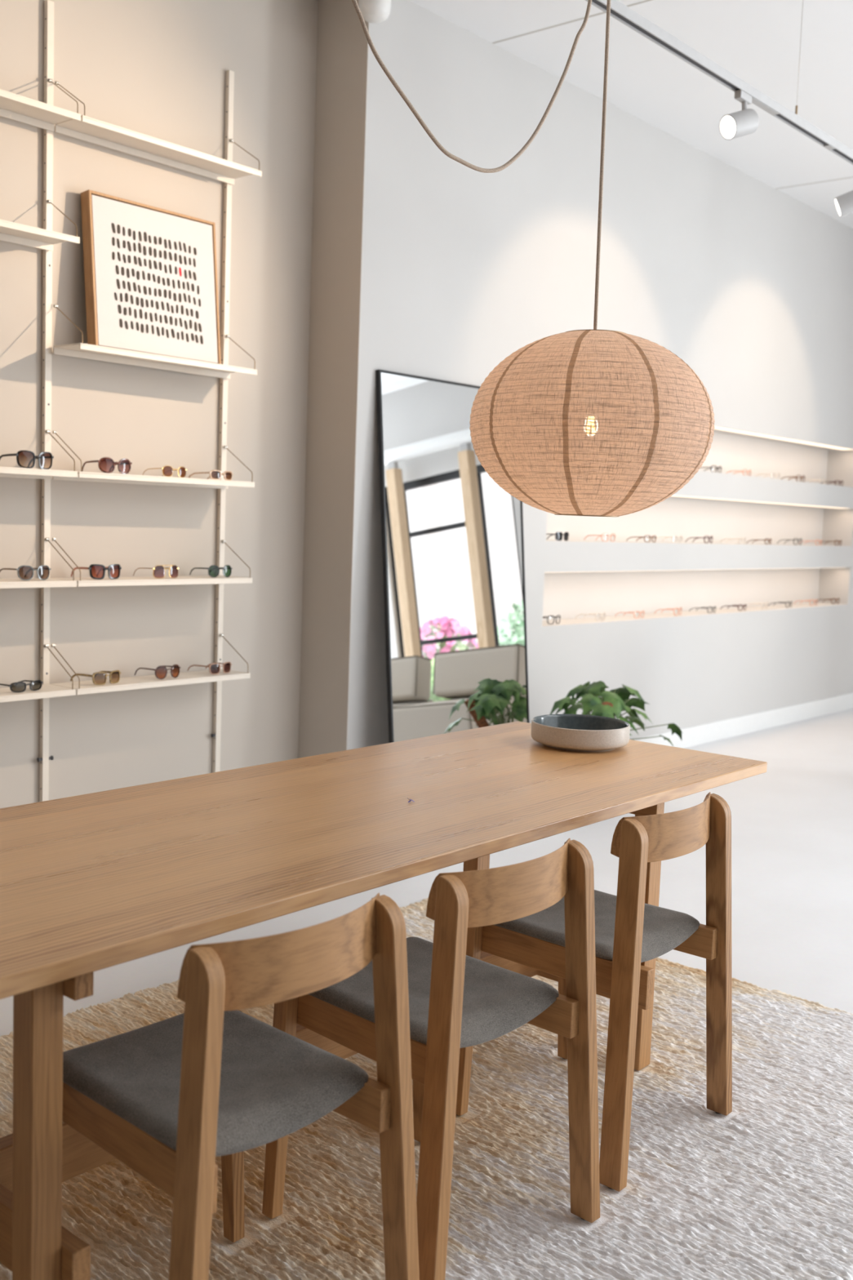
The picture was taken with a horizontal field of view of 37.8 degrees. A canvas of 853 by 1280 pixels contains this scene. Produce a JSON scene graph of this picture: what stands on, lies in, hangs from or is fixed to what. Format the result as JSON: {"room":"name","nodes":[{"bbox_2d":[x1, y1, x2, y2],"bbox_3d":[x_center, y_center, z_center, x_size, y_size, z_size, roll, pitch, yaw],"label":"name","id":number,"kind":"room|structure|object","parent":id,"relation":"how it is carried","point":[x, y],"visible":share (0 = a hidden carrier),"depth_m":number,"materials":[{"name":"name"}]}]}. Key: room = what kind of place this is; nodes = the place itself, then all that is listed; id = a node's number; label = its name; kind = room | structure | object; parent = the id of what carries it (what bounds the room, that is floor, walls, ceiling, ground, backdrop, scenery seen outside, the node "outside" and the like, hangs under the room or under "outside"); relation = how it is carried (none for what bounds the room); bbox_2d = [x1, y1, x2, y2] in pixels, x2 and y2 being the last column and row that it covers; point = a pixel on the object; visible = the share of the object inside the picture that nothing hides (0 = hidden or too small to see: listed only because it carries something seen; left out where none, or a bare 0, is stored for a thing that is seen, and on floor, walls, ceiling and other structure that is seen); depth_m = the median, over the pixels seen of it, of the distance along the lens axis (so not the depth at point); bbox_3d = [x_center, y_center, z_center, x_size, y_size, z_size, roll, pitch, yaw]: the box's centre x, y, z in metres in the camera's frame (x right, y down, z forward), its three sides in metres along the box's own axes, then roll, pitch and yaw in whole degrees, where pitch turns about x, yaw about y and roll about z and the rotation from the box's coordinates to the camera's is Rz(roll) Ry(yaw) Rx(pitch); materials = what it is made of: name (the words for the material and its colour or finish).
{"room":"shop","nodes":[
{"label":"shop","id":0,"kind":"room"},
{"bbox_2d":[0,0,318,808],"bbox_3d":[-2.591,-0.825,3.202,0.150,3.570,6.180,7,7,40],"label":"wall","id":1,"kind":"structure","parent":0,"point":[157,68],"depth_m":4.89,"materials":[{"name":"white paint"}]},
{"bbox_2d":[0,644,75,702],"bbox_3d":[-1.597,0.132,4.221,0.178,0.177,0.826,7,7,40],"label":"wall shelf","id":2,"kind":"object","parent":1,"relation":"attached to","point":[46,691],"visible":1,"depth_m":4.40,"materials":[{"name":"beige metal"}]},
{"bbox_2d":[0,680,43,692],"bbox_3d":[-1.459,0.157,4.418,0.148,0.036,0.141,6,7,34],"label":"sunglasses","id":3,"kind":"object","parent":2,"relation":"on","point":[20,686],"visible":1,"depth_m":4.37,"materials":[{"name":"black"}]},
{"bbox_2d":[0,537,76,588],"bbox_3d":[-1.582,-0.257,4.183,0.178,0.177,0.826,7,7,40],"label":"wall shelf","id":4,"kind":"object","parent":1,"relation":"attached to","point":[33,582],"visible":1,"depth_m":4.35,"materials":[{"name":"beige metal"}]},
{"bbox_2d":[0,564,51,580],"bbox_3d":[-1.426,-0.241,4.402,0.148,0.053,0.140,6,7,37],"label":"sunglasses","id":5,"kind":"object","parent":4,"relation":"on","point":[24,572],"visible":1,"depth_m":4.35,"materials":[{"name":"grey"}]},
{"bbox_2d":[0,430,77,479],"bbox_3d":[-1.568,-0.643,4.146,0.178,0.177,0.826,7,7,40],"label":"wall shelf","id":6,"kind":"object","parent":1,"relation":"attached to","point":[10,472],"visible":1,"depth_m":4.34,"materials":[{"name":"beige metal"}]},
{"bbox_2d":[0,449,53,469],"bbox_3d":[-1.410,-0.632,4.368,0.151,0.061,0.150,6,7,37],"label":"sunglasses","id":7,"kind":"object","parent":6,"relation":"on","point":[25,459],"visible":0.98,"depth_m":4.31,"materials":[{"name":"black glass"}]},
{"bbox_2d":[0,200,79,251],"bbox_3d":[-1.539,-1.446,4.067,0.178,0.177,0.826,7,7,40],"label":"wall shelf","id":8,"kind":"object","parent":1,"relation":"attached to","point":[11,232],"visible":1,"depth_m":4.30,"materials":[{"name":"beige metal"}]},
{"bbox_2d":[0,78,80,131],"bbox_3d":[-1.524,-1.857,4.027,0.178,0.177,0.826,7,7,40],"label":"wall shelf","id":9,"kind":"object","parent":1,"relation":"attached to","point":[13,106],"visible":1,"depth_m":4.25,"materials":[{"name":"beige metal"}]},
{"bbox_2d":[39,0,53,801],"bbox_3d":[-1.378,-0.735,4.511,0.022,3.025,0.027,7,7,40],"label":"upright","id":10,"kind":"object","parent":1,"relation":"attached to","point":[48,5],"visible":0.75,"depth_m":4.49,"materials":[{"name":"beige metal"}]},
{"bbox_2d":[50,633,250,694],"bbox_3d":[-1.057,0.090,4.852,0.178,0.177,0.826,7,7,40],"label":"wall shelf","id":11,"kind":"object","parent":1,"relation":"attached to","point":[82,687],"visible":0.83,"depth_m":4.79,"materials":[{"name":"beige metal"}]},
{"bbox_2d":[70,670,120,684],"bbox_3d":[-1.243,0.135,4.671,0.148,0.048,0.138,6,7,33],"label":"sunglasses","id":12,"kind":"object","parent":11,"relation":"on","point":[100,677],"visible":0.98,"depth_m":4.62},
{"bbox_2d":[134,664,180,679],"bbox_3d":[-1.058,0.118,4.886,0.146,0.053,0.130,6,7,37],"label":"sunglasses","id":13,"kind":"object","parent":11,"relation":"on","point":[161,672],"visible":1,"depth_m":4.83,"materials":[{"name":"brown glass"}]},
{"bbox_2d":[187,662,231,674],"bbox_3d":[-0.887,0.108,5.085,0.146,0.045,0.130,6,7,34],"label":"sunglasses","id":14,"kind":"object","parent":11,"relation":"on","point":[214,668],"visible":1,"depth_m":5.04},
{"bbox_2d":[51,537,252,586],"bbox_3d":[-1.042,-0.299,4.814,0.178,0.177,0.826,7,7,40],"label":"wall shelf","id":15,"kind":"object","parent":1,"relation":"attached to","point":[198,580],"visible":0.75,"depth_m":4.74,"materials":[{"name":"beige metal"}]},
{"bbox_2d":[71,564,121,579],"bbox_3d":[-1.231,-0.258,4.630,0.150,0.056,0.140,7,7,40],"label":"sunglasses","id":16,"kind":"object","parent":15,"relation":"on","point":[97,571],"visible":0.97,"depth_m":4.57,"materials":[{"name":"black glass"}]},
{"bbox_2d":[133,564,178,578],"bbox_3d":[-1.054,-0.269,4.836,0.145,0.051,0.127,6,7,38],"label":"sunglasses","id":17,"kind":"object","parent":15,"relation":"on","point":[158,571],"visible":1,"depth_m":4.78,"materials":[{"name":"brown glass"}]},
{"bbox_2d":[189,564,232,577],"bbox_3d":[-0.876,-0.283,5.043,0.146,0.050,0.124,7,7,41],"label":"sunglasses","id":18,"kind":"object","parent":15,"relation":"on","point":[214,570],"visible":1,"depth_m":4.99,"materials":[{"name":"green glass"}]},
{"bbox_2d":[52,430,254,488],"bbox_3d":[-1.028,-0.685,4.777,0.178,0.177,0.826,7,7,40],"label":"wall shelf","id":19,"kind":"object","parent":1,"relation":"attached to","point":[82,476],"visible":0.89,"depth_m":4.73,"materials":[{"name":"beige metal"}]},
{"bbox_2d":[81,457,132,474],"bbox_3d":[-1.190,-0.647,4.623,0.150,0.058,0.143,7,8,43],"label":"sunglasses","id":20,"kind":"object","parent":19,"relation":"on","point":[106,464],"visible":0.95,"depth_m":4.57,"materials":[{"name":"glass"}]},
{"bbox_2d":[142,465,186,477],"bbox_3d":[-1.018,-0.653,4.824,0.144,0.043,0.122,7,7,39],"label":"sunglasses","id":21,"kind":"object","parent":19,"relation":"on","point":[167,471],"visible":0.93,"depth_m":4.77,"materials":[{"name":"brown glass"}]},
{"bbox_2d":[187,470,233,480],"bbox_3d":[-0.868,-0.662,5.000,0.146,0.038,0.130,6,7,36],"label":"sunglasses","id":22,"kind":"object","parent":19,"relation":"on","point":[214,474],"visible":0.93,"depth_m":4.95,"materials":[{"name":"beige plastic"}]},
{"bbox_2d":[53,304,257,378],"bbox_3d":[-1.012,-1.130,4.733,0.178,0.177,0.826,7,7,40],"label":"wall shelf","id":23,"kind":"object","parent":1,"relation":"attached to","point":[81,350],"visible":1,"depth_m":4.70,"materials":[{"name":"beige metal"}]},
{"bbox_2d":[80,189,221,364],"bbox_3d":[-1.039,-1.358,4.746,0.107,0.572,0.587,7,7,40],"label":"framed picture","id":24,"kind":"object","parent":23,"relation":"on","point":[150,273],"visible":0.92,"depth_m":4.70,"materials":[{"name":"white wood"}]},
{"bbox_2d":[54,80,262,184],"bbox_3d":[-0.984,-1.899,4.658,0.178,0.177,0.826,7,7,40],"label":"wall shelf","id":25,"kind":"object","parent":1,"relation":"attached to","point":[96,131],"visible":1,"depth_m":4.63,"materials":[{"name":"beige metal"}]},
{"bbox_2d":[212,70,234,773],"bbox_3d":[-0.842,-0.777,5.138,0.022,3.025,0.027,7,7,40],"label":"upright","id":26,"kind":"object","parent":1,"relation":"attached to","point":[229,88],"visible":0.84,"depth_m":5.11,"materials":[{"name":"beige metal"}]},
{"bbox_2d":[297,0,368,758],"bbox_3d":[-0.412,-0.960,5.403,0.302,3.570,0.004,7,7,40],"label":"pillar","id":27,"kind":"structure","parent":0,"point":[342,43],"depth_m":5.38,"materials":[{"name":"white paint"}]},
{"bbox_2d":[0,708,852,1036],"bbox_3d":[3.014,1.331,2.214,10.430,0.120,12.140,7,7,40],"label":"floor","id":28,"kind":"structure","parent":0,"point":[792,822],"depth_m":4.89,"materials":[{"name":"concrete"}]},
{"bbox_2d":[0,897,852,1279],"bbox_3d":[-0.152,1.091,2.746,2.033,0.023,3.012,7,7,40],"label":"rug","id":29,"kind":"object","parent":28,"relation":"on","point":[762,1189],"visible":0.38,"depth_m":2.60,"materials":[{"name":"fabric"}]},
{"bbox_2d":[62,893,419,1279],"bbox_3d":[-0.337,0.775,2.001,0.485,0.761,0.490,7,8,42],"label":"dining chair","id":30,"kind":"object","parent":29,"relation":"on","point":[167,1098],"visible":0.98,"depth_m":1.92,"materials":[{"name":"brown wood"}]},
{"bbox_2d":[62,1009,368,1156],"bbox_3d":[-0.360,0.706,2.018,0.418,0.055,0.375,7,8,42],"label":"seat cushion","id":31,"kind":"object","parent":30,"relation":"on","point":[274,1083],"depth_m":1.95,"materials":[{"name":"grey fabric"}]},
{"bbox_2d":[0,721,767,1279],"bbox_3d":[-0.286,0.727,2.683,0.847,0.728,2.728,7,7,40],"label":"dining table","id":32,"kind":"object","parent":29,"relation":"on","point":[90,883],"visible":0.7,"depth_m":2.38,"materials":[{"name":"brown wood"}]},
{"bbox_2d":[530,714,630,751],"bbox_3d":[0.440,0.267,3.562,0.280,0.068,0.280,7,7,40],"label":"ceramic bowl","id":33,"kind":"object","parent":32,"relation":"on","point":[570,732],"visible":1,"depth_m":3.47,"materials":[{"name":"grey ceramic"}]},
{"bbox_2d":[262,838,599,1279],"bbox_3d":[0.011,0.749,2.393,0.485,0.761,0.490,7,8,43],"label":"dining chair","id":34,"kind":"object","parent":29,"relation":"on","point":[457,1000],"visible":0.76,"depth_m":2.30,"materials":[{"name":"brown wood"}]},
{"bbox_2d":[308,937,559,1048],"bbox_3d":[-0.011,0.680,2.410,0.418,0.055,0.375,7,8,43],"label":"seat cushion","id":35,"kind":"object","parent":34,"relation":"on","point":[498,1001],"depth_m":2.33,"materials":[{"name":"grey fabric"}]},
{"bbox_2d":[455,791,732,1191],"bbox_3d":[0.385,0.719,2.846,0.485,0.761,0.490,7,7,41],"label":"dining chair","id":36,"kind":"object","parent":29,"relation":"on","point":[629,931],"visible":0.7,"depth_m":2.73,"materials":[{"name":"brown wood"}]},
{"bbox_2d":[494,889,699,962],"bbox_3d":[0.362,0.649,2.862,0.418,0.055,0.375,7,7,41],"label":"seat cushion","id":37,"kind":"object","parent":36,"relation":"on","point":[540,936],"depth_m":2.77,"materials":[{"name":"grey fabric"}]},
{"bbox_2d":[375,369,529,742],"bbox_3d":[0.153,-0.189,5.783,0.207,1.998,1.016,7,7,40],"label":"mirror","id":38,"kind":"object","parent":28,"relation":"on","point":[452,537],"visible":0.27,"depth_m":5.69,"materials":[{"name":"black metal"}]},
{"bbox_2d":[550,680,684,746],"bbox_3d":[0.928,0.504,6.119,0.482,0.615,0.629,7,7,40],"label":"potted plant","id":39,"kind":"object","parent":28,"relation":"on","point":[612,703],"visible":0.48,"depth_m":6.04,"materials":[{"name":"green plant"}]},
{"bbox_2d":[346,0,852,750],"bbox_3d":[1.394,-1.112,7.630,0.452,3.570,5.736,7,7,40],"label":"wall","id":40,"kind":"structure","parent":0,"point":[748,283],"depth_m":7.00,"materials":[{"name":"paint"}]},
{"bbox_2d":[542,614,560,624],"bbox_3d":[0.635,-0.115,6.707,0.146,0.049,0.130,7,7,39],"label":"spectacles","id":41,"kind":"object","parent":40,"relation":"in","point":[553,616],"visible":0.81,"depth_m":6.65,"materials":[{"name":"black plastic"}]},
{"bbox_2d":[546,531,568,541],"bbox_3d":[0.678,-0.560,6.695,0.146,0.048,0.130,7,7,40],"label":"spectacles","id":42,"kind":"object","parent":40,"relation":"in","point":[558,535],"visible":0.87,"depth_m":6.64,"materials":[{"name":"black glass"}]},
{"bbox_2d":[574,612,605,621],"bbox_3d":[0.931,-0.138,7.051,0.146,0.048,0.130,6,7,34],"label":"spectacles","id":43,"kind":"object","parent":40,"relation":"in","point":[598,613],"visible":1,"depth_m":7.02,"materials":[{"name":"beige plastic"}]},
{"bbox_2d":[583,533,616,542],"bbox_3d":[0.982,-0.584,7.050,0.130,0.048,0.146,-3,8,-43],"label":"spectacles","id":44,"kind":"object","parent":40,"relation":"in","point":[601,535],"visible":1,"depth_m":7.01,"materials":[{"name":"beige plastic"}]},
{"bbox_2d":[614,610,644,617],"bbox_3d":[1.206,-0.156,7.374,0.146,0.043,0.130,6,7,38],"label":"spectacles","id":45,"kind":"object","parent":40,"relation":"in","point":[630,612],"visible":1,"depth_m":7.34,"materials":[{"name":"plastic"}]},
{"bbox_2d":[626,535,656,542],"bbox_3d":[1.278,-0.604,7.396,0.146,0.042,0.130,7,8,43],"label":"spectacles","id":46,"kind":"object","parent":40,"relation":"in","point":[644,537],"visible":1,"depth_m":7.36,"materials":[{"name":"brown plastic"}]},
{"bbox_2d":[653,534,682,542],"bbox_3d":[1.484,-0.623,7.636,0.146,0.047,0.130,7,7,40],"label":"spectacles","id":47,"kind":"object","parent":40,"relation":"in","point":[672,537],"visible":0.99,"depth_m":7.60,"materials":[{"name":"beige plastic"}]},
{"bbox_2d":[653,607,682,615],"bbox_3d":[1.502,-0.182,7.719,0.146,0.049,0.130,6,7,34],"label":"spectacles","id":48,"kind":"object","parent":40,"relation":"in","point":[677,608],"visible":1,"depth_m":7.68,"materials":[{"name":"plastic"}]},
{"bbox_2d":[544,567,845,573],"bbox_3d":[1.878,-0.457,8.036,0.090,0.002,3.998,7,7,40],"label":"led strip","id":49,"kind":"object","parent":40,"relation":"attached to","point":[833,567],"visible":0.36,"depth_m":7.68,"materials":[{"name":"white plastic"}]},
{"bbox_2d":[684,535,713,543],"bbox_3d":[1.741,-0.643,7.937,0.146,0.049,0.130,6,7,37],"label":"spectacles","id":50,"kind":"object","parent":40,"relation":"in","point":[708,537],"visible":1,"depth_m":7.90,"materials":[{"name":"plastic"}]},
{"bbox_2d":[688,605,716,613],"bbox_3d":[1.790,-0.202,8.056,0.146,0.043,0.130,6,7,37],"label":"spectacles","id":51,"kind":"object","parent":40,"relation":"in","point":[712,607],"visible":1,"depth_m":8.02,"materials":[{"name":"plastic"}]},
{"bbox_2d":[700,465,722,472],"bbox_3d":[1.795,-1.088,7.938,0.146,0.046,0.130,7,8,44],"label":"spectacles","id":52,"kind":"object","parent":40,"relation":"in","point":[716,468],"visible":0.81,"depth_m":7.90,"materials":[{"name":"black"}]},
{"bbox_2d":[720,537,746,543],"bbox_3d":[2.045,-0.665,8.293,0.146,0.045,0.130,6,7,36],"label":"spectacles","id":53,"kind":"object","parent":40,"relation":"in","point":[738,539],"visible":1,"depth_m":8.25,"materials":[{"name":"beige plastic"}]},
{"bbox_2d":[720,604,746,610],"bbox_3d":[2.070,-0.224,8.384,0.146,0.044,0.130,7,7,39],"label":"spectacles","id":54,"kind":"object","parent":40,"relation":"in","point":[745,605],"visible":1,"depth_m":8.35,"materials":[{"name":"black plastic"}]},
{"bbox_2d":[725,468,751,475],"bbox_3d":[2.070,-1.110,8.259,0.146,0.047,0.130,7,7,39],"label":"spectacles","id":55,"kind":"object","parent":40,"relation":"in","point":[747,471],"visible":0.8,"depth_m":8.22,"materials":[{"name":"beige plastic"}]},
{"bbox_2d":[632,692,852,748],"bbox_3d":[1.507,0.621,7.646,0.012,0.127,5.740,7,7,40],"label":"baseboard","id":56,"kind":"structure","parent":40,"relation":"attached to","point":[705,733],"depth_m":8.46,"materials":[{"name":"white paint"}]},
{"bbox_2d":[746,601,768,608],"bbox_3d":[2.288,-0.244,8.639,0.146,0.050,0.130,6,7,35],"label":"spectacles","id":57,"kind":"object","parent":40,"relation":"in","point":[762,603],"visible":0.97,"depth_m":8.61,"materials":[{"name":"beige plastic"}]},
{"bbox_2d":[671,494,845,508],"bbox_3d":[1.895,-0.904,7.992,0.090,0.002,3.998,7,7,40],"label":"led strip","id":58,"kind":"object","parent":40,"relation":"attached to","point":[673,495],"visible":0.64,"depth_m":8.31,"materials":[{"name":"white plastic"}]},
{"bbox_2d":[746,537,771,544],"bbox_3d":[2.297,-0.683,8.588,0.146,0.042,0.130,6,7,35],"label":"spectacles","id":59,"kind":"object","parent":40,"relation":"in","point":[765,540],"visible":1,"depth_m":8.55,"materials":[{"name":"plastic"}]},
{"bbox_2d":[755,471,781,479],"bbox_3d":[2.356,-1.133,8.593,0.130,0.048,0.146,-3,8,-43],"label":"spectacles","id":60,"kind":"object","parent":40,"relation":"in","point":[775,474],"visible":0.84,"depth_m":8.55,"materials":[{"name":"beige plastic"}]},
{"bbox_2d":[768,600,792,607],"bbox_3d":[2.542,-0.261,8.935,0.146,0.045,0.130,6,7,36],"label":"spectacles","id":61,"kind":"object","parent":40,"relation":"in","point":[790,602],"visible":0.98,"depth_m":8.90,"materials":[{"name":"plastic"}]},
{"bbox_2d":[714,426,852,449],"bbox_3d":[1.911,-1.345,7.949,0.090,0.002,3.998,7,7,40],"label":"led strip","id":62,"kind":"object","parent":40,"relation":"attached to","point":[716,427],"visible":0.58,"depth_m":8.51,"materials":[{"name":"white plastic"}]},
{"bbox_2d":[777,537,802,545],"bbox_3d":[2.616,-0.712,8.960,0.146,0.049,0.130,7,8,44],"label":"spectacles","id":63,"kind":"object","parent":40,"relation":"in","point":[793,540],"visible":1,"depth_m":8.92,"materials":[{"name":"plastic"}]},
{"bbox_2d":[781,475,804,481],"bbox_3d":[2.619,-1.154,8.901,0.146,0.050,0.130,7,8,44],"label":"spectacles","id":64,"kind":"object","parent":40,"relation":"in","point":[796,477],"visible":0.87,"depth_m":8.86,"materials":[{"name":"plastic"}]},
{"bbox_2d":[793,599,817,605],"bbox_3d":[2.826,-0.285,9.268,0.146,0.048,0.130,7,8,43],"label":"spectacles","id":65,"kind":"object","parent":40,"relation":"in","point":[811,599],"visible":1,"depth_m":9.23,"materials":[{"name":"plastic"}]},
{"bbox_2d":[798,539,822,545],"bbox_3d":[2.852,-0.727,9.236,0.146,0.044,0.130,7,7,38],"label":"spectacles","id":66,"kind":"object","parent":40,"relation":"in","point":[815,540],"visible":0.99,"depth_m":9.20,"materials":[{"name":"beige plastic"}]},
{"bbox_2d":[804,478,826,484],"bbox_3d":[2.866,-1.171,9.190,0.146,0.045,0.130,6,7,35],"label":"spectacles","id":67,"kind":"object","parent":40,"relation":"in","point":[820,480],"visible":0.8,"depth_m":9.16,"materials":[{"name":"beige plastic"}]},
{"bbox_2d":[816,597,839,604],"bbox_3d":[3.089,-0.305,9.575,0.130,0.046,0.146,-3,8,-43],"label":"spectacles","id":68,"kind":"object","parent":40,"relation":"in","point":[837,598],"visible":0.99,"depth_m":9.53,"materials":[{"name":"plastic"}]},
{"bbox_2d":[820,539,842,545],"bbox_3d":[3.088,-0.746,9.512,0.146,0.044,0.130,7,7,42],"label":"spectacles","id":69,"kind":"object","parent":40,"relation":"in","point":[834,541],"visible":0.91,"depth_m":9.47,"materials":[{"name":"brown plastic"}]},
{"bbox_2d":[821,480,843,485],"bbox_3d":[3.068,-1.188,9.426,0.130,0.047,0.146,-3,8,-45],"label":"spectacles","id":70,"kind":"object","parent":40,"relation":"in","point":[839,482],"visible":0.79,"depth_m":9.39,"materials":[{"name":"plastic"}]},
{"bbox_2d":[409,0,852,228],"bbox_3d":[2.219,-2.476,2.759,7.830,0.150,12.320,7,7,40],"label":"ceiling","id":71,"kind":"structure","parent":0,"point":[757,42],"depth_m":5.92,"materials":[{"name":"white paint"}]},
{"bbox_2d":[358,0,391,23],"bbox_3d":[-0.209,-2.615,5.054,0.132,0.195,0.132,7,7,40],"label":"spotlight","id":72,"kind":"object","parent":71,"relation":"attached to","point":[375,11],"visible":0.91,"depth_m":5.02,"materials":[{"name":"white plastic"}]},
{"bbox_2d":[351,0,715,516],"bbox_3d":[0.190,-1.384,2.808,0.623,2.179,1.440,7,7,40],"label":"pendant lamp","id":73,"kind":"object","parent":71,"relation":"hanging from","point":[593,423],"visible":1,"depth_m":2.97,"materials":[{"name":"fabric"}]},
{"bbox_2d":[585,0,852,164],"bbox_3d":[1.573,-2.342,5.021,0.036,0.602,8.700,7,7,40],"label":"track","id":74,"kind":"object","parent":71,"relation":"hanging from","point":[620,11],"visible":0.98,"depth_m":4.42,"materials":[{"name":"metal"}]},
{"bbox_2d":[719,89,759,139],"bbox_3d":[1.156,-1.930,4.592,0.142,0.176,0.089,-1,6,-29],"label":"track spotlight","id":75,"kind":"object","parent":74,"relation":"attached to","point":[745,122],"visible":1,"depth_m":4.57,"materials":[{"name":"white metal"}]},
{"bbox_2d":[834,190,852,217],"bbox_3d":[1.879,-1.970,5.464,0.165,0.213,0.097,3,6,14],"label":"track spotlight","id":76,"kind":"object","parent":74,"relation":"attached to","point":[843,202],"visible":1,"depth_m":5.45,"materials":[{"name":"white metal"}]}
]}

